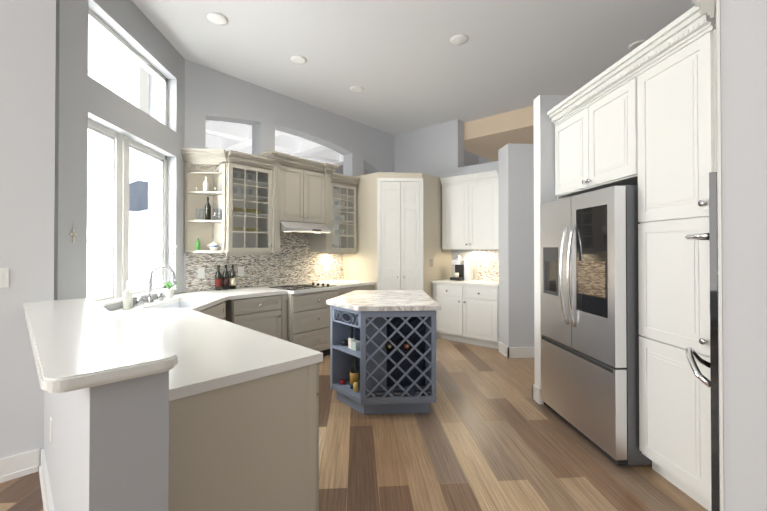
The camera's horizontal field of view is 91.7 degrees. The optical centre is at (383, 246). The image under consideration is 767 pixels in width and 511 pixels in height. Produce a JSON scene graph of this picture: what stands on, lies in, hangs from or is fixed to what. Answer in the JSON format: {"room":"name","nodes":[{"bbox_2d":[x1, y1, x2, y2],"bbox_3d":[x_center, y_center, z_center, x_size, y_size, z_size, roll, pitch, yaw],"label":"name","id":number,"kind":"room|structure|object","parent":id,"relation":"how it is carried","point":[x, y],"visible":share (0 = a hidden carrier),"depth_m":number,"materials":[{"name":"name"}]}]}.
{"room":"kitchen","nodes":[
{"label":"kitchen","id":0,"kind":"room"},
{"bbox_2d":[0,0,55,482],"bbox_3d":[-3.854,-0.390,0.867,0.244,3.600,4.628,0,-1,45],"label":"wall","id":1,"kind":"structure","parent":0,"point":[27,103],"depth_m":2.33,"materials":[{"name":"paint"}]},
{"bbox_2d":[0,268,8,287],"bbox_3d":[-2.321,0.192,2.251,0.009,0.120,0.080,0,-1,45],"label":"switch plate","id":2,"kind":"object","parent":1,"relation":"attached to","point":[4,277],"visible":1,"depth_m":2.27,"materials":[{"name":"white plastic"}]},
{"bbox_2d":[39,371,168,510],"bbox_3d":[-1.427,0.905,1.764,1.953,1.025,0.221,0,-1,45],"label":"wall","id":3,"kind":"structure","parent":0,"point":[106,447],"depth_m":1.13,"materials":[{"name":"grey paint"}]},
{"bbox_2d":[23,298,177,392],"bbox_3d":[-1.438,0.368,1.744,1.966,0.042,0.323,0,-1,45],"label":"countertop","id":4,"kind":"structure","parent":3,"relation":"on","point":[80,343],"depth_m":1.26,"materials":[{"name":"white stone"}]},
{"bbox_2d":[54,0,184,310],"bbox_3d":[-2.349,-0.368,3.502,0.220,3.600,2.057,0,0,-4],"label":"wall","id":5,"kind":"structure","parent":0,"point":[82,97],"depth_m":2.77,"materials":[{"name":"paint"}]},
{"bbox_2d":[69,230,76,242],"bbox_3d":[-2.172,-0.095,2.608,0.008,0.140,0.060,0,0,-4],"label":"cross","id":6,"kind":"object","parent":5,"relation":"attached to","point":[73,234],"visible":1,"depth_m":2.60,"materials":[{"name":"beige"}]},
{"bbox_2d":[87,9,176,305],"bbox_3d":[-2.327,-0.688,3.419,0.212,2.320,1.350,0,0,-4],"label":"window","id":7,"kind":"structure","parent":5,"relation":"in","point":[119,146],"depth_m":3.32,"materials":[{"name":"white"}]},
{"bbox_2d":[148,59,393,291],"bbox_3d":[-1.151,-0.348,5.769,0.220,3.600,4.340,0,-1,41],"label":"wall","id":8,"kind":"structure","parent":0,"point":[215,95],"depth_m":5.05,"materials":[{"name":"grey paint"}]},
{"bbox_2d":[181,148,226,252],"bbox_3d":[-2.057,-0.510,4.369,0.476,1.180,0.330,0,0,-4],"label":"corner shelf","id":9,"kind":"object","parent":8,"relation":"attached to","point":[199,192],"visible":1,"depth_m":4.32,"materials":[{"name":"beige painted wood"}]},
{"bbox_2d":[213,158,240,253],"bbox_3d":[-1.914,-0.467,4.425,0.302,1.094,0.265,0,0,-4],"label":"upper cabinet","id":10,"kind":"object","parent":8,"relation":"attached to","point":[217,178],"depth_m":4.34,"materials":[{"name":"beige wood"}]},
{"bbox_2d":[241,250,252,253],"bbox_3d":[-1.878,-0.464,4.753,0.421,1.094,0.421,0,0,-4],"label":"upper cabinet","id":11,"kind":"object","parent":8,"relation":"attached to","point":[242,251],"depth_m":4.48,"materials":[{"name":"beige wood"}]},
{"bbox_2d":[233,162,272,249],"bbox_3d":[-1.611,-0.475,4.523,0.417,0.988,0.418,0,0,-4],"label":"upper cabinet","id":12,"kind":"object","parent":8,"relation":"attached to","point":[267,192],"depth_m":4.69,"materials":[{"name":"beige"}]},
{"bbox_2d":[253,250,272,253],"bbox_3d":[-1.558,-0.463,4.836,0.268,1.094,0.299,0,0,-4],"label":"upper cabinet","id":13,"kind":"object","parent":8,"relation":"attached to","point":[254,251],"depth_m":4.64,"materials":[{"name":"beige wood"}]},
{"bbox_2d":[186,231,342,291],"bbox_3d":[-1.458,0.101,5.202,0.056,0.869,2.446,0,-1,41],"label":"tile backsplash","id":14,"kind":"structure","parent":8,"relation":"attached to","point":[295,260],"depth_m":5.16,"materials":[{"name":"tile"}]},
{"bbox_2d":[249,158,284,252],"bbox_3d":[-1.494,-0.508,4.878,0.377,1.184,0.372,0,0,-4],"label":"upper cabinet","id":15,"kind":"object","parent":8,"relation":"attached to","point":[278,164],"depth_m":4.76,"materials":[{"name":"beige wood"}]},
{"bbox_2d":[285,158,324,223],"bbox_3d":[-1.236,-0.710,5.227,0.794,0.774,0.794,0,0,-4],"label":"upper cabinet","id":16,"kind":"object","parent":8,"relation":"attached to","point":[304,181],"depth_m":5.12,"materials":[{"name":"beige wood"}]},
{"bbox_2d":[280,221,330,232],"bbox_3d":[-1.183,-0.252,5.177,0.496,0.138,0.754,0,-1,41],"label":"range hood","id":17,"kind":"object","parent":8,"relation":"attached to","point":[285,226],"visible":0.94,"depth_m":4.99,"materials":[{"name":"silver metal"}]},
{"bbox_2d":[309,170,336,253],"bbox_3d":[-0.931,-0.503,5.526,0.365,1.184,0.370,0,0,-4],"label":"upper cabinet","id":18,"kind":"object","parent":8,"relation":"attached to","point":[318,242],"depth_m":5.43,"materials":[{"name":"beige wood"}]},
{"bbox_2d":[333,250,340,253],"bbox_3d":[-0.875,-0.444,5.907,0.397,1.074,0.397,0,0,-4],"label":"upper cabinet","id":19,"kind":"object","parent":8,"relation":"attached to","point":[334,251],"depth_m":5.58,"materials":[{"name":"beige wood"}]},
{"bbox_2d":[333,182,356,249],"bbox_3d":[-0.611,-0.455,5.675,0.394,0.968,0.393,0,0,-4],"label":"upper cabinet","id":20,"kind":"object","parent":8,"relation":"attached to","point":[344,193],"depth_m":5.84,"materials":[{"name":"beige"}]},
{"bbox_2d":[341,250,355,253],"bbox_3d":[-0.567,-0.444,5.976,0.265,1.074,0.302,0,0,-4],"label":"upper cabinet","id":21,"kind":"object","parent":8,"relation":"attached to","point":[342,251],"depth_m":5.76,"materials":[{"name":"beige wood"}]},
{"bbox_2d":[206,120,342,164],"bbox_3d":[-2.338,-1.975,7.344,3.580,0.319,4.400,0,-1,41],"label":"window","id":22,"kind":"structure","parent":0,"point":[236,136],"depth_m":7.14,"materials":[{"name":"white glass"}]},
{"bbox_2d":[0,338,707,510],"bbox_3d":[-0.400,1.444,4.845,18.000,0.001,18.200,0,0,-4],"label":"floor","id":23,"kind":"structure","parent":0,"point":[487,433],"depth_m":2.49,"materials":[{"name":"brown wood"}]},
{"bbox_2d":[198,302,225,320],"bbox_3d":[-1.905,0.998,3.433,0.638,0.868,0.868,0,0,-4],"label":"base cabinet","id":24,"kind":"object","parent":23,"relation":"on","point":[218,310],"visible":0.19,"depth_m":3.67,"materials":[{"name":"beige wood"}]},
{"bbox_2d":[168,395,307,510],"bbox_3d":[-0.553,0.982,1.551,0.520,0.868,0.496,0,0,-4],"label":"base cabinet","id":25,"kind":"object","parent":23,"relation":"on","point":[251,445],"depth_m":1.50,"materials":[{"name":"beige wood"}]},
{"bbox_2d":[180,363,318,510],"bbox_3d":[-1.123,0.987,2.100,1.580,0.868,1.655,0,0,-4],"label":"base cabinet","id":26,"kind":"object","parent":23,"relation":"on","point":[304,380],"depth_m":1.70,"materials":[{"name":"beige wood"}]},
{"bbox_2d":[224,285,373,355],"bbox_3d":[-1.090,1.011,5.006,0.838,0.868,2.242,0,-1,41],"label":"base cabinet","id":27,"kind":"object","parent":23,"relation":"on","point":[302,319],"visible":0.48,"depth_m":4.46,"materials":[{"name":"beige wood"}]},
{"bbox_2d":[109,279,374,400],"bbox_3d":[-1.117,0.630,3.680,2.256,0.212,4.837,0,0,-4],"label":"countertop","id":28,"kind":"structure","parent":27,"relation":"on","point":[212,352],"depth_m":1.99,"materials":[{"name":"white stone"}]},
{"bbox_2d":[123,281,132,309],"bbox_3d":[-2.093,0.403,3.050,0.073,0.230,0.064,0,0,-4],"label":"soap dispenser","id":29,"kind":"object","parent":28,"relation":"on","point":[127,299],"visible":1,"depth_m":3.03,"materials":[{"name":"white"}]},
{"bbox_2d":[132,265,175,307],"bbox_3d":[-2.055,0.346,3.388,0.271,0.348,0.502,0,0,-4],"label":"faucet","id":30,"kind":"object","parent":28,"relation":"on","point":[139,301],"visible":0.88,"depth_m":3.43,"materials":[{"name":"silver metal"}]},
{"bbox_2d":[161,245,178,297],"bbox_3d":[-2.157,0.256,3.826,0.160,0.536,0.247,0,0,-4],"label":"orchid plant","id":31,"kind":"object","parent":28,"relation":"on","point":[169,291],"visible":1,"depth_m":3.77,"materials":[{"name":"white plant"}]},
{"bbox_2d":[215,265,221,289],"bbox_3d":[-1.999,0.380,4.513,0.075,0.300,0.075,0,0,-4],"label":"wine bottle","id":32,"kind":"object","parent":28,"relation":"on","point":[218,280],"visible":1,"depth_m":4.49,"materials":[{"name":"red glass"}]},
{"bbox_2d":[222,265,228,289],"bbox_3d":[-1.940,0.381,4.580,0.075,0.300,0.075,0,0,-4],"label":"wine bottle","id":33,"kind":"object","parent":28,"relation":"on","point":[225,281],"visible":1,"depth_m":4.55,"materials":[{"name":"black glass"}]},
{"bbox_2d":[230,265,235,288],"bbox_3d":[-1.881,0.381,4.648,0.075,0.300,0.075,0,0,-4],"label":"wine bottle","id":34,"kind":"object","parent":28,"relation":"on","point":[232,279],"visible":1,"depth_m":4.62,"materials":[{"name":"black glass"}]},
{"bbox_2d":[269,282,336,289],"bbox_3d":[-1.052,0.517,4.901,0.500,0.033,0.710,0,-1,41],"label":"cooktop","id":35,"kind":"object","parent":28,"relation":"in","point":[303,286],"visible":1,"depth_m":4.85,"materials":[{"name":"black glass"}]},
{"bbox_2d":[330,305,435,414],"bbox_3d":[-0.023,0.990,3.703,0.976,0.889,1.156,0,0,-4],"label":"kitchen island","id":36,"kind":"object","parent":23,"relation":"on","point":[382,362],"visible":0.98,"depth_m":3.21,"materials":[{"name":"blue painted wood"}]},
{"bbox_2d":[326,290,440,310],"bbox_3d":[-0.023,0.524,3.708,1.050,0.040,1.225,0,0,-4],"label":"countertop","id":37,"kind":"structure","parent":36,"relation":"on","point":[388,300],"depth_m":3.41,"materials":[{"name":"white stone"}]},
{"bbox_2d":[343,172,451,297],"bbox_3d":[0.248,0.170,6.211,1.296,2.570,1.380,0,-1,41],"label":"pantry","id":38,"kind":"object","parent":23,"relation":"on","point":[398,231],"visible":0.71,"depth_m":5.65,"materials":[{"name":"beige wood"}]},
{"bbox_2d":[432,283,498,348],"bbox_3d":[1.363,1.017,5.725,1.088,0.868,0.644,0,-1,41],"label":"base cabinet","id":39,"kind":"object","parent":23,"relation":"on","point":[468,314],"visible":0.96,"depth_m":5.46,"materials":[{"name":"white wood"}]},
{"bbox_2d":[431,279,498,287],"bbox_3d":[1.369,0.561,5.735,1.088,0.040,0.626,0,-1,41],"label":"countertop","id":40,"kind":"structure","parent":39,"relation":"on","point":[486,283],"depth_m":5.54,"materials":[{"name":"white stone"}]},
{"bbox_2d":[450,256,472,280],"bbox_3d":[1.244,0.347,5.928,0.290,0.390,0.230,0,-1,41],"label":"coffee maker","id":41,"kind":"object","parent":40,"relation":"on","point":[463,269],"visible":1,"depth_m":5.89,"materials":[{"name":"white plastic"}]},
{"bbox_2d":[540,185,651,465],"bbox_3d":[1.826,0.517,2.889,0.895,1.820,0.970,0,0,-4],"label":"refrigerator","id":42,"kind":"object","parent":23,"relation":"on","point":[590,335],"visible":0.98,"depth_m":2.58,"materials":[{"name":"grey metal"}]},
{"bbox_2d":[547,4,716,510],"bbox_3d":[1.924,0.100,2.654,0.766,2.650,1.511,0,0,-4],"label":"tall cabinet","id":43,"kind":"object","parent":23,"relation":"on","point":[643,116],"visible":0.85,"depth_m":2.16,"materials":[{"name":"white wood"}]},
{"bbox_2d":[685,0,723,510],"bbox_3d":[1.665,0.090,1.493,0.914,2.650,0.766,0,0,-4],"label":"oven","id":44,"kind":"object","parent":23,"relation":"on","point":[713,236],"visible":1,"depth_m":1.52,"materials":[{"name":"white"}]},
{"bbox_2d":[132,0,715,174],"bbox_3d":[1.384,-2.205,5.001,14.424,0.100,18.200,0,0,-4],"label":"ceiling","id":45,"kind":"structure","parent":0,"point":[407,65],"depth_m":4.06,"materials":[{"name":"paint"}]},
{"bbox_2d":[207,13,228,24],"bbox_3d":[-1.580,-2.161,3.549,0.188,0.011,0.188,0,-1,-31],"label":"recessed light","id":46,"kind":"object","parent":45,"relation":"in","point":[221,19],"depth_m":3.53,"materials":[{"name":"white plastic"}]},
{"bbox_2d":[290,55,306,63],"bbox_3d":[-0.982,-2.154,4.313,0.188,0.011,0.188,0,0,-13],"label":"recessed light","id":47,"kind":"object","parent":45,"relation":"in","point":[297,59],"depth_m":4.29,"materials":[{"name":"white plastic"}]},
{"bbox_2d":[350,86,363,91],"bbox_3d":[-0.365,-2.148,5.098,0.188,0.011,0.188,0,0,-13],"label":"recessed light","id":48,"kind":"object","parent":45,"relation":"in","point":[354,88],"depth_m":5.08,"materials":[{"name":"white plastic"}]},
{"bbox_2d":[450,34,468,44],"bbox_3d":[0.792,-2.158,3.896,0.188,0.011,0.188,0,-1,-31],"label":"recessed light","id":49,"kind":"object","parent":45,"relation":"in","point":[459,39],"depth_m":3.88,"materials":[{"name":"white plastic"}]},
{"bbox_2d":[628,40,645,49],"bbox_3d":[2.739,-2.157,4.003,0.188,0.011,0.188,0,-1,-31],"label":"recessed light","id":50,"kind":"object","parent":45,"relation":"in","point":[634,45],"depth_m":3.98,"materials":[{"name":"white plastic"}]},
{"bbox_2d":[394,119,497,280],"bbox_3d":[1.513,-0.345,6.183,3.260,3.600,0.220,0,-1,41],"label":"wall","id":51,"kind":"structure","parent":0,"point":[437,150],"depth_m":6.52,"materials":[{"name":"grey paint"}]},
{"bbox_2d":[440,170,498,249],"bbox_3d":[1.409,-0.523,5.852,0.968,1.150,0.411,0,-1,41],"label":"upper cabinet","id":52,"kind":"object","parent":51,"relation":"attached to","point":[470,211],"visible":0.94,"depth_m":5.72,"materials":[{"name":"white wood"}]},
{"bbox_2d":[462,250,498,280],"bbox_3d":[1.650,0.297,5.908,0.888,0.489,0.008,0,-1,41],"label":"tile backsplash","id":53,"kind":"structure","parent":51,"relation":"attached to","point":[487,264],"depth_m":5.90,"materials":[{"name":"tile"}]},
{"bbox_2d":[479,157,492,163],"bbox_3d":[3.612,-0.331,7.791,3.400,3.600,0.200,0,-1,41],"label":"wall","id":54,"kind":"structure","parent":0,"point":[482,160],"depth_m":8.77,"materials":[{"name":"grey paint"}]},
{"bbox_2d":[464,106,533,161],"bbox_3d":[3.045,-1.988,7.000,2.400,0.299,2.960,0,-1,41],"label":"ceiling soffit","id":55,"kind":"structure","parent":0,"point":[488,138],"depth_m":6.25,"materials":[{"name":"beige paint"}]},
{"bbox_2d":[498,143,533,357],"bbox_3d":[1.882,0.058,5.311,0.624,2.780,0.959,0,0,-4],"label":"wall","id":56,"kind":"structure","parent":0,"point":[516,241],"depth_m":4.84,"materials":[{"name":"grey paint"}]},
{"bbox_2d":[532,95,568,404],"bbox_3d":[1.825,0.027,3.475,0.840,2.810,0.139,0,0,-4],"label":"wall","id":57,"kind":"structure","parent":0,"point":[544,159],"depth_m":3.38,"materials":[{"name":"grey paint"}]},
{"bbox_2d":[720,0,766,510],"bbox_3d":[2.553,-0.394,0.379,3.277,3.600,0.120,0,-1,41],"label":"wall","id":58,"kind":"structure","parent":0,"point":[743,53],"depth_m":1.36,"materials":[{"name":"paint"}]},
{"label":"outside","id":59,"kind":"structure","parent":0,"visible":0},
{"bbox_2d":[87,22,148,298],"bbox_3d":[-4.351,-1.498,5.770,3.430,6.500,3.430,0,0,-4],"label":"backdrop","id":60,"kind":"structure","parent":59,"point":[93,216],"depth_m":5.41,"materials":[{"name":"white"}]}
]}

